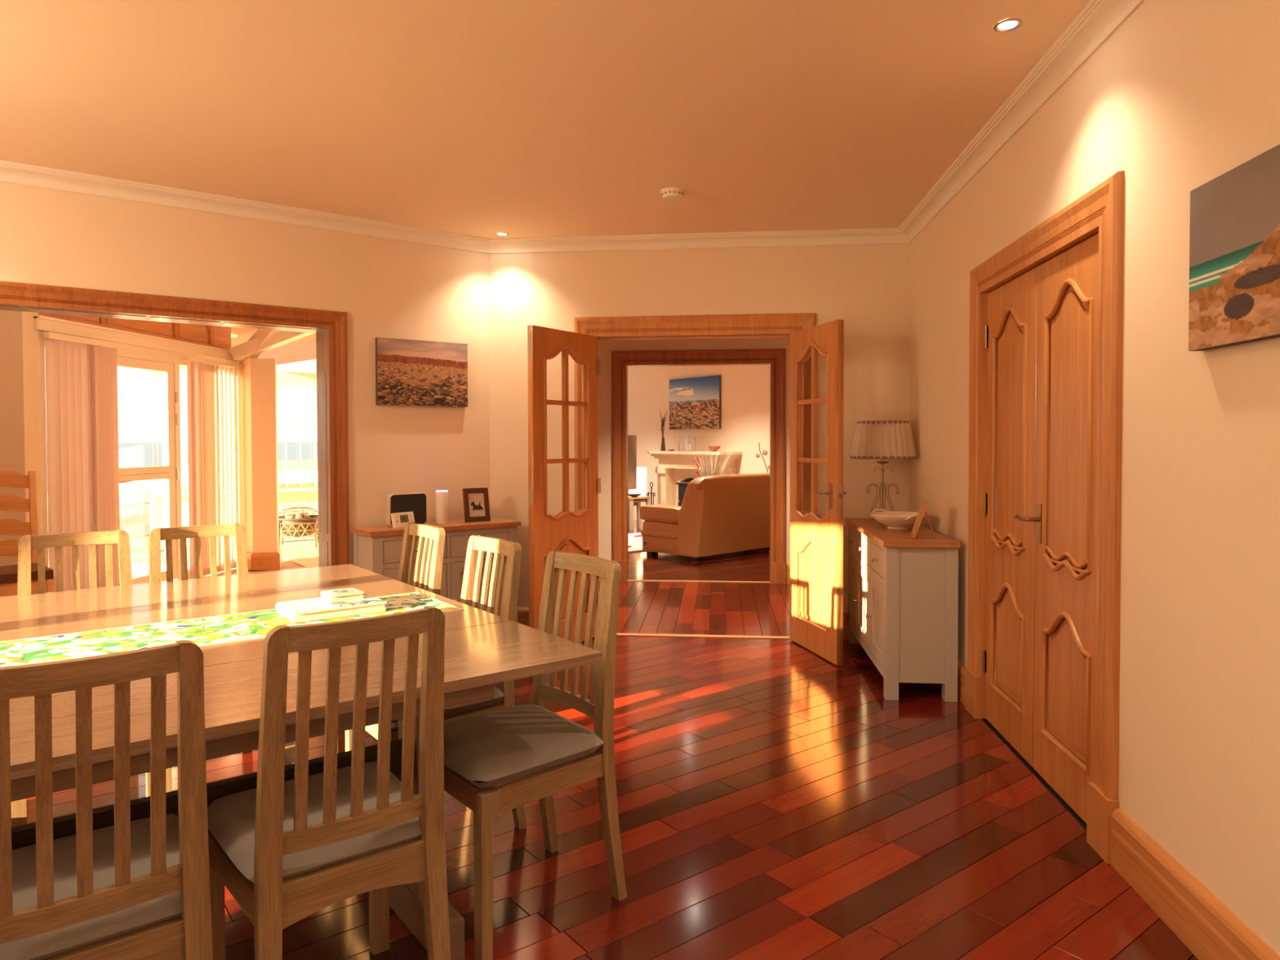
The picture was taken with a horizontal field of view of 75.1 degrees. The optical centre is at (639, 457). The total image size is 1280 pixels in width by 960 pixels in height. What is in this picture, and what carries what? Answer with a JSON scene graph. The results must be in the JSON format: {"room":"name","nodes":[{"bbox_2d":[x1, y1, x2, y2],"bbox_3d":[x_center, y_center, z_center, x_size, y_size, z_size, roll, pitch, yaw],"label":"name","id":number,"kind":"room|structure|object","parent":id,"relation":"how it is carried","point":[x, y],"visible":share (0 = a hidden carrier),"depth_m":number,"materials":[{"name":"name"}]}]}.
{"room":"dining room","nodes":[
{"label":"dining room","id":0,"kind":"room"},
{"bbox_2d":[0,310,231,595],"bbox_3d":[-4.729,-0.487,5.665,0.610,3.360,5.800,0,1,5],"label":"wall","id":1,"kind":"structure","parent":0,"point":[20,410],"depth_m":5.97,"materials":[{"name":"paint"}]},
{"bbox_2d":[33,315,239,362],"bbox_3d":[-4.293,-1.008,7.321,0.145,0.100,2.600,0,1,5],"label":"trim","id":2,"kind":"structure","parent":1,"relation":"attached to","point":[45,323],"depth_m":6.90,"materials":[{"name":"beige paint"}]},
{"bbox_2d":[38,329,238,591],"bbox_3d":[-4.309,0.099,7.350,0.085,2.115,2.532,0,1,5],"label":"window frame","id":3,"kind":"structure","parent":1,"relation":"in","point":[125,350],"depth_m":7.49,"materials":[{"name":"beige paint"}]},
{"bbox_2d":[43,332,119,590],"bbox_3d":[-4.293,0.111,6.435,0.080,2.070,0.700,0,1,5],"label":"vertical blind","id":4,"kind":"object","parent":3,"relation":"attached to","point":[82,380],"visible":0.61,"depth_m":6.38,"materials":[{"name":"beige fabric"}]},
{"bbox_2d":[116,355,179,584],"bbox_3d":[-4.277,0.137,7.218,0.125,1.965,0.840,0,1,5],"label":"door","id":5,"kind":"structure","parent":3,"relation":"attached to","point":[166,472],"depth_m":7.51,"materials":[{"name":"beige paint"}]},
{"bbox_2d":[182,355,241,577],"bbox_3d":[-4.131,0.079,8.137,0.082,2.060,0.940,0,1,5],"label":"vertical blind","id":6,"kind":"object","parent":3,"relation":"attached to","point":[202,377],"visible":0.8,"depth_m":8.02,"materials":[{"name":"beige fabric"}]},
{"bbox_2d":[247,328,281,358],"bbox_3d":[-3.703,-1.271,8.314,0.668,0.543,0.100,0,1,25],"label":"trim","id":7,"kind":"structure","parent":1,"relation":"attached to","point":[263,335],"depth_m":8.30,"materials":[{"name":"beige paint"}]},
{"bbox_2d":[229,330,313,360],"bbox_3d":[-2.942,-1.486,8.453,2.334,1.002,0.160,0,1,-4],"label":"trim","id":8,"kind":"structure","parent":1,"relation":"attached to","point":[241,352],"depth_m":8.33,"materials":[{"name":"beige paint"}]},
{"bbox_2d":[0,0,1145,253],"bbox_3d":[-1.800,-1.325,1.795,6.348,0.077,7.688,0,1,5],"label":"trim","id":9,"kind":"structure","parent":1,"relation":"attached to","point":[1099,20],"depth_m":4.47,"materials":[{"name":"white paint"}]},
{"bbox_2d":[149,490,318,550],"bbox_3d":[-4.584,-0.598,10.903,3.200,3.360,0.200,-1,2,-37],"label":"wall","id":10,"kind":"structure","parent":0,"point":[305,499],"depth_m":10.74,"materials":[{"name":"paint"}]},
{"bbox_2d":[147,366,317,497],"bbox_3d":[-4.947,-0.882,10.531,2.180,2.655,0.260,-1,2,-37],"label":"window","id":11,"kind":"structure","parent":10,"relation":"in","point":[282,376],"depth_m":10.78,"materials":[{"name":"glass"}]},
{"bbox_2d":[179,378,316,489],"bbox_3d":[-4.927,-0.286,10.495,1.890,1.355,0.089,-1,2,-37],"label":"vertical blind","id":12,"kind":"object","parent":11,"relation":"attached to","point":[181,380],"visible":0.37,"depth_m":10.83,"materials":[{"name":"white fabric"}]},
{"bbox_2d":[0,181,490,564],"bbox_3d":[-2.987,-0.097,4.243,5.020,2.630,0.235,-1,2,-37],"label":"wall","id":13,"kind":"structure","parent":0,"point":[385,287],"depth_m":5.00,"materials":[{"name":"beige paint"}]},
{"bbox_2d":[0,280,349,566],"bbox_3d":[-2.768,0.177,4.397,2.367,2.075,0.265,-1,2,-37],"label":"trim","id":14,"kind":"structure","parent":13,"relation":"attached to","point":[330,327],"depth_m":4.88,"materials":[{"name":"brown wood"}]},
{"bbox_2d":[375,337,467,406],"bbox_3d":[-1.380,-0.536,5.294,0.600,0.412,0.036,-1,2,-37],"label":"picture","id":15,"kind":"object","parent":13,"relation":"attached to","point":[409,372],"visible":1,"depth_m":5.27,"materials":[{"name":"brown"}]},
{"bbox_2d":[238,358,278,552],"bbox_3d":[-3.899,0.064,8.593,0.485,2.130,0.438,0,1,5],"label":"wall pillar","id":16,"kind":"structure","parent":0,"point":[258,376],"depth_m":8.39,"materials":[{"name":"paint"}]},
{"bbox_2d":[246,547,281,570],"bbox_3d":[-3.899,1.043,8.515,0.406,0.175,0.395,-1,1,-21],"label":"baseboard","id":17,"kind":"structure","parent":16,"relation":"attached to","point":[255,561],"depth_m":8.39,"materials":[{"name":"brown wood"}]},
{"bbox_2d":[231,326,316,364],"bbox_3d":[-3.611,-1.665,10.130,4.710,0.679,4.850,0,1,5],"label":"ceiling","id":18,"kind":"structure","parent":0,"point":[304,348],"depth_m":11.29,"materials":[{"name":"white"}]},
{"bbox_2d":[0,0,1089,238],"bbox_3d":[-1.882,-1.412,1.724,6.738,0.100,8.082,0,1,5],"label":"ceiling","id":19,"kind":"structure","parent":0,"point":[482,118],"depth_m":3.27,"materials":[{"name":"paint"}]},
{"bbox_2d":[494,231,508,235],"bbox_3d":[-0.889,-1.438,5.356,0.088,0.006,0.088,0,1,5],"label":"recessed light","id":20,"kind":"object","parent":19,"relation":"in","point":[500,233],"visible":1,"depth_m":5.35,"materials":[{"name":"white glass"}]},
{"bbox_2d":[660,186,684,200],"bbox_3d":[0.174,-1.402,4.441,0.128,0.046,0.128,0,1,5],"label":"smoke detector","id":21,"kind":"object","parent":19,"relation":"attached to","point":[670,193],"visible":1,"depth_m":4.40,"materials":[{"name":"white paint"}]},
{"bbox_2d":[992,17,1022,32],"bbox_3d":[1.181,-1.387,2.671,0.088,0.006,0.088,0,1,5],"label":"recessed light","id":22,"kind":"object","parent":19,"relation":"in","point":[1008,24],"visible":1,"depth_m":2.67,"materials":[{"name":"white metal"}]},
{"bbox_2d":[26,520,1198,959],"bbox_3d":[-2.370,1.221,6.431,12.109,0.100,17.246,0,1,5],"label":"floor","id":23,"kind":"structure","parent":0,"point":[773,802],"depth_m":2.78,"materials":[{"name":"red wood"}]},
{"bbox_2d":[0,471,55,595],"bbox_3d":[-4.115,0.646,5.362,0.530,1.104,0.470,1,2,43],"label":"chair","id":24,"kind":"object","parent":23,"relation":"on","point":[8,574],"visible":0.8,"depth_m":5.57,"materials":[{"name":"brown wood"}]},
{"bbox_2d":[10,529,150,827],"bbox_3d":[-2.007,0.765,2.992,0.431,0.955,0.502,-1,2,-37],"label":"dining chair","id":25,"kind":"object","parent":23,"relation":"on","point":[19,807],"visible":0.25,"depth_m":3.14,"materials":[{"name":"brown wood"}]},
{"bbox_2d":[0,640,213,959],"bbox_3d":[-1.037,0.793,1.535,0.431,0.955,0.502,-1,2,-37],"label":"dining chair","id":26,"kind":"object","parent":23,"relation":"on","point":[138,889],"visible":1,"depth_m":1.41,"materials":[{"name":"brown wood"}]},
{"bbox_2d":[148,523,248,792],"bbox_3d":[-1.676,0.759,3.245,0.431,0.955,0.502,-1,2,-37],"label":"dining chair","id":27,"kind":"object","parent":23,"relation":"on","point":[156,535],"visible":0.18,"depth_m":3.40,"materials":[{"name":"brown wood"}]},
{"bbox_2d":[278,503,318,547],"bbox_3d":[-4.228,0.831,10.309,0.636,0.525,0.636,-1,2,-37],"label":"fire pit","id":28,"kind":"object","parent":23,"relation":"on","point":[295,525],"visible":0.73,"depth_m":10.13,"materials":[{"name":"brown metal"}]},
{"bbox_2d":[278,515,318,537],"bbox_3d":[-4.228,0.860,10.309,0.550,0.237,0.550,-1,2,-37],"label":"bowl","id":29,"kind":"object","parent":28,"relation":"on","point":[288,526],"depth_m":10.10,"materials":[{"name":"brown"}]},
{"bbox_2d":[0,564,602,959],"bbox_3d":[-1.401,0.881,2.467,1.749,0.739,2.002,-1,2,-37],"label":"dining table","id":30,"kind":"object","parent":23,"relation":"on","point":[483,649],"visible":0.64,"depth_m":2.10,"materials":[{"name":"brown wood"}]},
{"bbox_2d":[0,591,464,666],"bbox_3d":[-1.360,0.511,2.405,1.660,0.002,0.398,-1,2,-37],"label":"table runner","id":31,"kind":"object","parent":30,"relation":"on","point":[204,631],"visible":0.7,"depth_m":2.40,"materials":[{"name":"fabric"}]},
{"bbox_2d":[275,609,385,622],"bbox_3d":[-1.010,0.499,2.716,0.285,0.006,0.215,-1,2,-37],"label":"placemat","id":32,"kind":"object","parent":31,"relation":"on","point":[277,611],"visible":0.12,"depth_m":2.62,"materials":[{"name":"white"}]},
{"bbox_2d":[278,607,386,621],"bbox_3d":[-1.008,0.493,2.719,0.285,0.006,0.215,-1,2,-36],"label":"placemat","id":33,"kind":"object","parent":32,"relation":"on","point":[382,608],"visible":0.15,"depth_m":2.63,"materials":[{"name":"white"}]},
{"bbox_2d":[275,605,384,618],"bbox_3d":[-1.012,0.487,2.717,0.285,0.006,0.215,-1,2,-37],"label":"placemat","id":34,"kind":"object","parent":33,"relation":"on","point":[379,606],"visible":0.22,"depth_m":2.63,"materials":[{"name":"white"}]},
{"bbox_2d":[275,604,385,617],"bbox_3d":[-1.012,0.480,2.719,0.285,0.006,0.215,-1,2,-37],"label":"placemat","id":35,"kind":"object","parent":34,"relation":"on","point":[277,605],"visible":0.19,"depth_m":2.63,"materials":[{"name":"white"}]},
{"bbox_2d":[277,592,386,614],"bbox_3d":[-1.006,0.474,2.718,0.285,0.006,0.215,-1,2,-38],"label":"placemat","id":36,"kind":"object","parent":35,"relation":"on","point":[317,604],"visible":0.84,"depth_m":2.68,"materials":[{"name":"white"}]},
{"bbox_2d":[320,596,363,602],"bbox_3d":[-0.995,0.467,2.776,0.105,0.006,0.105,-1,2,-39],"label":"coaster","id":37,"kind":"object","parent":36,"relation":"on","point":[322,597],"visible":0.39,"depth_m":2.74,"materials":[{"name":"white"}]},
{"bbox_2d":[321,595,363,600],"bbox_3d":[-0.994,0.461,2.777,0.105,0.006,0.105,-1,2,-38],"label":"coaster","id":38,"kind":"object","parent":37,"relation":"on","point":[360,596],"visible":0.25,"depth_m":2.74,"materials":[{"name":"white"}]},
{"bbox_2d":[320,592,362,599],"bbox_3d":[-0.996,0.454,2.776,0.105,0.006,0.105,-1,2,-38],"label":"coaster","id":39,"kind":"object","parent":38,"relation":"on","point":[323,594],"visible":0.43,"depth_m":2.73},
{"bbox_2d":[320,587,363,597],"bbox_3d":[-0.992,0.448,2.773,0.105,0.006,0.105,-1,2,-39],"label":"coaster","id":40,"kind":"object","parent":39,"relation":"on","point":[348,591],"visible":1,"depth_m":2.76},
{"bbox_2d":[207,605,450,959],"bbox_3d":[-0.685,0.786,1.827,0.431,0.955,0.502,-1,2,-37],"label":"dining chair","id":41,"kind":"object","parent":23,"relation":"on","point":[287,851],"visible":0.99,"depth_m":1.68,"materials":[{"name":"brown wood"}]},
{"bbox_2d":[337,522,444,753],"bbox_3d":[-1.053,0.756,3.271,0.502,0.955,0.431,-1,2,-37],"label":"dining chair","id":42,"kind":"object","parent":23,"relation":"on","point":[433,566],"visible":0.23,"depth_m":3.39,"materials":[{"name":"brown wood"}]},
{"bbox_2d":[350,517,520,622],"bbox_3d":[-1.247,0.803,5.160,0.971,0.782,0.348,-1,2,-37],"label":"sideboard","id":43,"kind":"object","parent":23,"relation":"on","point":[377,549],"visible":0.28,"depth_m":5.04,"materials":[{"name":"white wood"}]},
{"bbox_2d":[391,511,414,528],"bbox_3d":[-1.422,0.373,4.984,0.055,0.093,0.144,1,2,38],"label":"thermostat","id":44,"kind":"object","parent":43,"relation":"on","point":[399,520],"visible":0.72,"depth_m":4.96,"materials":[{"name":"white paint"}]},
{"bbox_2d":[386,493,426,526],"bbox_3d":[-1.424,0.317,5.080,0.244,0.194,0.055,-1,2,-43],"label":"speaker","id":45,"kind":"object","parent":43,"relation":"on","point":[415,503],"visible":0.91,"depth_m":5.06},
{"bbox_2d":[435,489,448,524],"bbox_3d":[-1.236,0.308,5.195,0.076,0.206,0.076,0,1,5],"label":"smart speaker","id":46,"kind":"object","parent":43,"relation":"on","point":[442,496],"visible":1,"depth_m":5.16},
{"bbox_2d":[462,487,490,522],"bbox_3d":[-1.054,0.301,5.337,0.170,0.214,0.083,-1,2,-36],"label":"picture frame","id":47,"kind":"object","parent":43,"relation":"on","point":[476,500],"visible":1,"depth_m":5.32,"materials":[{"name":"brown wood"}]},
{"bbox_2d":[471,501,483,511],"bbox_3d":[-1.045,0.306,5.325,0.082,0.062,0.012,-1,2,-36],"label":"print","id":48,"kind":"object","parent":47,"relation":"attached to","point":[475,505],"depth_m":5.33,"materials":[{"name":"black"}]},
{"bbox_2d":[345,534,526,830],"bbox_3d":[-0.685,0.765,2.791,0.502,0.955,0.431,-1,2,-37],"label":"dining chair","id":49,"kind":"object","parent":23,"relation":"on","point":[504,695],"visible":0.26,"depth_m":2.82,"materials":[{"name":"brown wood"}]},
{"bbox_2d":[443,550,626,959],"bbox_3d":[-0.343,0.774,2.355,0.502,0.955,0.431,-1,2,-39],"label":"dining chair","id":50,"kind":"object","parent":23,"relation":"on","point":[483,751],"visible":0.94,"depth_m":2.32,"materials":[{"name":"brown wood"}]},
{"bbox_2d":[627,499,641,528],"bbox_3d":[-0.231,0.833,12.402,0.270,0.410,0.500,-1,2,-37],"label":"side table","id":51,"kind":"object","parent":23,"relation":"on","point":[637,503],"visible":0.26,"depth_m":12.28,"materials":[{"name":"grey paint"}]},
{"bbox_2d":[627,533,644,552],"bbox_3d":[0.137,1.065,10.735,1.900,0.014,1.450,-1,2,-37],"label":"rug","id":52,"kind":"object","parent":23,"relation":"on","point":[634,540],"visible":0.18,"depth_m":10.45,"materials":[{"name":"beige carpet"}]},
{"bbox_2d":[689,445,734,477],"bbox_3d":[0.960,0.439,10.825,0.751,1.259,0.695,-1,2,-37],"label":"plant","id":53,"kind":"object","parent":52,"relation":"on","point":[709,472],"visible":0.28,"depth_m":10.73,"materials":[{"name":"beige plant"}]},
{"bbox_2d":[627,495,651,529],"bbox_3d":[-0.185,0.803,12.399,0.360,0.470,0.680,-1,2,-37],"label":"side table","id":54,"kind":"object","parent":23,"relation":"on","point":[630,499],"visible":0.37,"depth_m":12.07,"materials":[{"name":"grey paint"}]},
{"bbox_2d":[627,435,636,489],"bbox_3d":[-0.210,0.116,12.480,0.320,0.900,0.320,-1,2,-37],"label":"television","id":55,"kind":"object","parent":54,"relation":"on","point":[632,439],"visible":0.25,"depth_m":12.35,"materials":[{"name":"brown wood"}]},
{"bbox_2d":[627,493,643,497],"bbox_3d":[-0.084,0.552,12.194,0.260,0.039,0.260,0,1,5],"label":"dish","id":56,"kind":"object","parent":54,"relation":"on","point":[633,495],"visible":0.95,"depth_m":12.15,"materials":[{"name":"brown"}]},
{"bbox_2d":[644,482,656,520],"bbox_3d":[0.169,0.699,12.369,0.150,0.677,0.231,-1,2,-37],"label":"tools","id":57,"kind":"object","parent":23,"relation":"on","point":[651,493],"visible":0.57,"depth_m":12.36,"materials":[{"name":"black metal"}]},
{"bbox_2d":[647,450,742,506],"bbox_3d":[0.769,0.475,12.065,0.419,1.135,1.600,-1,2,-37],"label":"fireplace","id":58,"kind":"object","parent":23,"relation":"on","point":[674,466],"visible":0.39,"depth_m":12.26,"materials":[{"name":"stone"}]},
{"bbox_2d":[658,408,667,450],"bbox_3d":[0.354,-0.426,12.585,0.135,0.646,0.210,0,1,5],"label":"vase","id":59,"kind":"object","parent":58,"relation":"on","point":[663,444],"visible":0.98,"depth_m":12.52,"materials":[{"name":"brown"}]},
{"bbox_2d":[675,482,688,506],"bbox_3d":[0.792,0.680,12.087,0.324,0.622,0.540,-1,2,-37],"label":"stove","id":60,"kind":"object","parent":58,"relation":"on","point":[682,486],"visible":0.23,"depth_m":12.14,"materials":[{"name":"black metal"}]},
{"bbox_2d":[682,435,695,451],"bbox_3d":[0.708,-0.205,12.030,0.140,0.226,0.140,-1,2,-37],"label":"lantern","id":61,"kind":"object","parent":58,"relation":"on","point":[688,445],"visible":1,"depth_m":12.01,"materials":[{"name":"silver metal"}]},
{"bbox_2d":[686,443,691,450],"bbox_3d":[0.708,-0.154,12.031,0.064,0.098,0.064,-1,2,-37],"label":"candle","id":62,"kind":"object","parent":61,"relation":"on","point":[689,445],"depth_m":12.00,"materials":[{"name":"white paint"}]},
{"bbox_2d":[647,450,742,460],"bbox_3d":[0.767,-0.035,12.054,0.419,0.115,1.600,-1,2,-37],"label":"mantel shelf","id":63,"kind":"object","parent":58,"relation":"attached to","point":[660,455],"depth_m":11.85,"materials":[{"name":"stone"}]},
{"bbox_2d":[707,445,720,451],"bbox_3d":[1.040,-0.124,11.631,0.180,0.078,0.180,0,1,5],"label":"bowl","id":64,"kind":"object","parent":58,"relation":"on","point":[713,448],"visible":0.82,"depth_m":11.57,"materials":[{"name":"red ceramic"}]},
{"bbox_2d":[640,472,769,561],"bbox_3d":[1.017,0.635,9.757,1.925,0.910,1.025,-1,2,-43],"label":"sofa","id":65,"kind":"object","parent":23,"relation":"on","point":[717,514],"visible":0.84,"depth_m":9.11,"materials":[{"name":"beige leather"}]},
{"bbox_2d":[680,472,769,508],"bbox_3d":[1.182,0.404,9.564,1.820,0.440,0.386,-1,2,-43],"label":"sofa back","id":66,"kind":"object","parent":65,"relation":"on","point":[692,498],"depth_m":9.01,"materials":[{"name":"beige leather"}]},
{"bbox_2d":[755,442,768,472],"bbox_3d":[1.693,0.434,10.882,0.260,1.261,0.370,0,1,-12],"label":"vase","id":67,"kind":"object","parent":23,"relation":"on","point":[764,452],"visible":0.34,"depth_m":10.91,"materials":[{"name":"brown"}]},
{"bbox_2d":[844,517,959,702],"bbox_3d":[1.446,0.798,4.735,0.374,0.795,1.261,0,1,5],"label":"sideboard","id":68,"kind":"object","parent":23,"relation":"on","point":[903,589],"visible":0.99,"depth_m":4.14,"materials":[{"name":"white wood"}]},
{"bbox_2d":[849,420,916,512],"bbox_3d":[1.500,0.083,5.139,0.396,0.616,0.397,0,1,5],"label":"table lamp","id":69,"kind":"object","parent":68,"relation":"on","point":[882,440],"visible":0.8,"depth_m":5.00,"materials":[{"name":"fabric"}]},
{"bbox_2d":[870,508,927,529],"bbox_3d":[1.457,0.350,4.691,0.313,0.103,0.312,0,1,21],"label":"serving bowl","id":70,"kind":"object","parent":68,"relation":"on","point":[893,520],"visible":0.91,"depth_m":4.62,"materials":[{"name":"beige ceramic"}]},
{"bbox_2d":[911,500,935,538],"bbox_3d":[1.450,0.315,4.259,0.120,0.186,0.140,0,1,17],"label":"photo frame","id":71,"kind":"object","parent":68,"relation":"on","point":[924,504],"visible":1,"depth_m":4.20,"materials":[{"name":"brown wood"}]},
{"bbox_2d":[911,503,923,533],"bbox_3d":[1.422,0.312,4.267,0.052,0.150,0.110,0,1,17],"label":"photo","id":72,"kind":"object","parent":71,"relation":"attached to","point":[919,517],"depth_m":4.20,"materials":[{"name":"beige paper"}]},
{"bbox_2d":[627,364,769,520],"bbox_3d":[-0.176,-0.276,10.665,3.900,2.700,7.950,-1,2,-37],"label":"wall","id":73,"kind":"structure","parent":0,"point":[744,388],"depth_m":12.17,"materials":[{"name":"paint"}]},
{"bbox_2d":[669,375,720,429],"bbox_3d":[0.802,-0.803,12.305,0.036,0.760,1.120,-1,2,-37],"label":"picture","id":74,"kind":"object","parent":73,"relation":"attached to","point":[695,403],"visible":1,"depth_m":12.26,"materials":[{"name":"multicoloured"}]},
{"bbox_2d":[627,579,769,582],"bbox_3d":[0.539,1.134,7.639,1.320,0.004,0.050,0,1,5],"label":"trim","id":75,"kind":"structure","parent":73,"relation":"attached to","point":[628,580],"depth_m":7.63,"materials":[{"name":"brown wood"}]},
{"bbox_2d":[488,243,909,612],"bbox_3d":[0.179,-0.156,6.615,4.540,2.630,2.232,0,1,5],"label":"wall","id":76,"kind":"structure","parent":0,"point":[866,286],"depth_m":5.48,"materials":[{"name":"beige paint"}]},
{"bbox_2d":[517,607,528,626],"bbox_3d":[-1.150,1.101,5.429,1.392,0.175,0.274,-1,1,-22],"label":"baseboard","id":77,"kind":"structure","parent":76,"relation":"attached to","point":[522,612],"depth_m":5.59,"materials":[{"name":"brown wood"}]},
{"bbox_2d":[527,324,600,642],"bbox_3d":[-0.465,0.197,5.222,0.061,1.972,0.674,1,1,33],"label":"door","id":78,"kind":"structure","parent":76,"relation":"in","point":[566,531],"depth_m":5.18,"materials":[{"name":"brown wood"}]},
{"bbox_2d":[573,313,815,513],"bbox_3d":[0.356,0.123,5.526,1.593,2.116,0.154,0,1,5],"label":"trim","id":79,"kind":"structure","parent":76,"relation":"attached to","point":[776,325],"depth_m":5.45,"materials":[{"name":"brown wood"}]},
{"bbox_2d":[611,348,786,583],"bbox_3d":[0.533,0.078,7.630,1.586,2.116,0.154,0,1,5],"label":"trim","id":80,"kind":"structure","parent":76,"relation":"attached to","point":[775,358],"depth_m":7.55,"materials":[{"name":"brown wood"}]},
{"bbox_2d":[616,632,790,639],"bbox_3d":[0.355,1.180,5.513,1.319,0.004,0.055,0,1,5],"label":"trim","id":81,"kind":"structure","parent":76,"relation":"attached to","point":[617,633],"depth_m":5.50,"materials":[{"name":"brown wood"}]},
{"bbox_2d":[786,564,790,583],"bbox_3d":[1.868,1.049,7.468,1.100,0.175,0.024,0,1,5],"label":"baseboard","id":82,"kind":"structure","parent":76,"relation":"attached to","point":[788,566],"depth_m":7.51,"materials":[{"name":"brown wood"}]},
{"bbox_2d":[790,319,846,665],"bbox_3d":[1.063,0.196,5.062,0.168,1.971,0.682,0,1,-14],"label":"door","id":83,"kind":"structure","parent":76,"relation":"in","point":[816,540],"depth_m":5.01,"materials":[{"name":"brown wood"}]},
{"bbox_2d":[908,0,1279,955],"bbox_3d":[1.459,-0.052,1.572,0.180,2.630,7.808,0,1,5],"label":"wall","id":84,"kind":"structure","parent":0,"point":[1183,94],"depth_m":2.25,"materials":[{"name":"beige paint"}]},
{"bbox_2d":[843,612,967,706],"bbox_3d":[1.371,1.109,4.717,0.593,0.175,1.373,0,1,5],"label":"baseboard","id":85,"kind":"structure","parent":84,"relation":"attached to","point":[962,668],"depth_m":4.14,"materials":[{"name":"brown wood"}]},
{"bbox_2d":[982,266,1036,768],"bbox_3d":[1.587,0.233,3.557,0.051,1.962,0.610,0,1,5],"label":"door","id":86,"kind":"structure","parent":84,"relation":"in","point":[1011,331],"depth_m":3.51,"materials":[{"name":"brown wood"}]},
{"bbox_2d":[964,170,1124,864],"bbox_3d":[1.571,0.174,3.248,0.154,2.106,1.474,0,1,5],"label":"trim","id":87,"kind":"structure","parent":84,"relation":"attached to","point":[1100,210],"depth_m":2.63,"materials":[{"name":"brown wood"}]},
{"bbox_2d":[1013,233,1098,823],"bbox_3d":[1.504,0.246,2.976,0.104,1.962,0.668,0,1,5],"label":"door","id":88,"kind":"structure","parent":84,"relation":"in","point":[1064,519],"depth_m":2.96,"materials":[{"name":"brown wood"}]},
{"bbox_2d":[1111,808,1279,959],"bbox_3d":[1.220,1.207,0.131,0.024,0.175,4.840,0,1,5],"label":"baseboard","id":89,"kind":"structure","parent":84,"relation":"attached to","point":[1206,926],"depth_m":2.16,"materials":[{"name":"brown wood"}]},
{"bbox_2d":[1188,144,1279,351],"bbox_3d":[1.355,-0.459,1.632,0.036,0.400,0.920,0,1,5],"label":"picture","id":90,"kind":"object","parent":84,"relation":"attached to","point":[1234,300],"visible":1,"depth_m":1.90,"materials":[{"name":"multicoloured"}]},
{"label":"outside","id":91,"kind":"structure","parent":0,"visible":0},
{"bbox_2d":[119,458,317,490],"bbox_3d":[2.768,4.132,50.063,124.000,4.600,700.000,0,1,5],"label":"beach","id":92,"kind":"structure","parent":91,"point":[307,465],"depth_m":83.07},
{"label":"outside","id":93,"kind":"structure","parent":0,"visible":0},
{"bbox_2d":[47,481,317,551],"bbox_3d":[-34.093,3.199,37.481,56.000,2.950,88.000,0,1,5],"label":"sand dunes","id":94,"kind":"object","parent":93,"point":[131,517],"visible":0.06,"depth_m":41.12,"materials":[{"name":"white"}]},
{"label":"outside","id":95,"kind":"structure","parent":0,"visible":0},
{"bbox_2d":[46,442,317,471],"bbox_3d":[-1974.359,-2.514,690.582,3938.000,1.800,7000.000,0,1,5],"label":"sea","id":96,"kind":"structure","parent":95,"point":[131,455],"depth_m":393.35,"materials":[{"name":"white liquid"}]},
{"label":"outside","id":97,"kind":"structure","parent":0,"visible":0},
{"bbox_2d":[48,551,223,577],"bbox_3d":[-6.305,1.315,10.979,4.560,0.340,11.400,0,1,5],"label":"floor","id":98,"kind":"structure","parent":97,"point":[135,573],"depth_m":8.61,"materials":[{"name":"white"}]},
{"bbox_2d":[47,501,149,514],"bbox_3d":[-7.793,1.007,13.073,0.040,0.615,6.500,0,1,5],"label":"glass balustrade","id":99,"kind":"object","parent":98,"relation":"on","point":[140,503],"visible":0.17,"depth_m":12.83,"materials":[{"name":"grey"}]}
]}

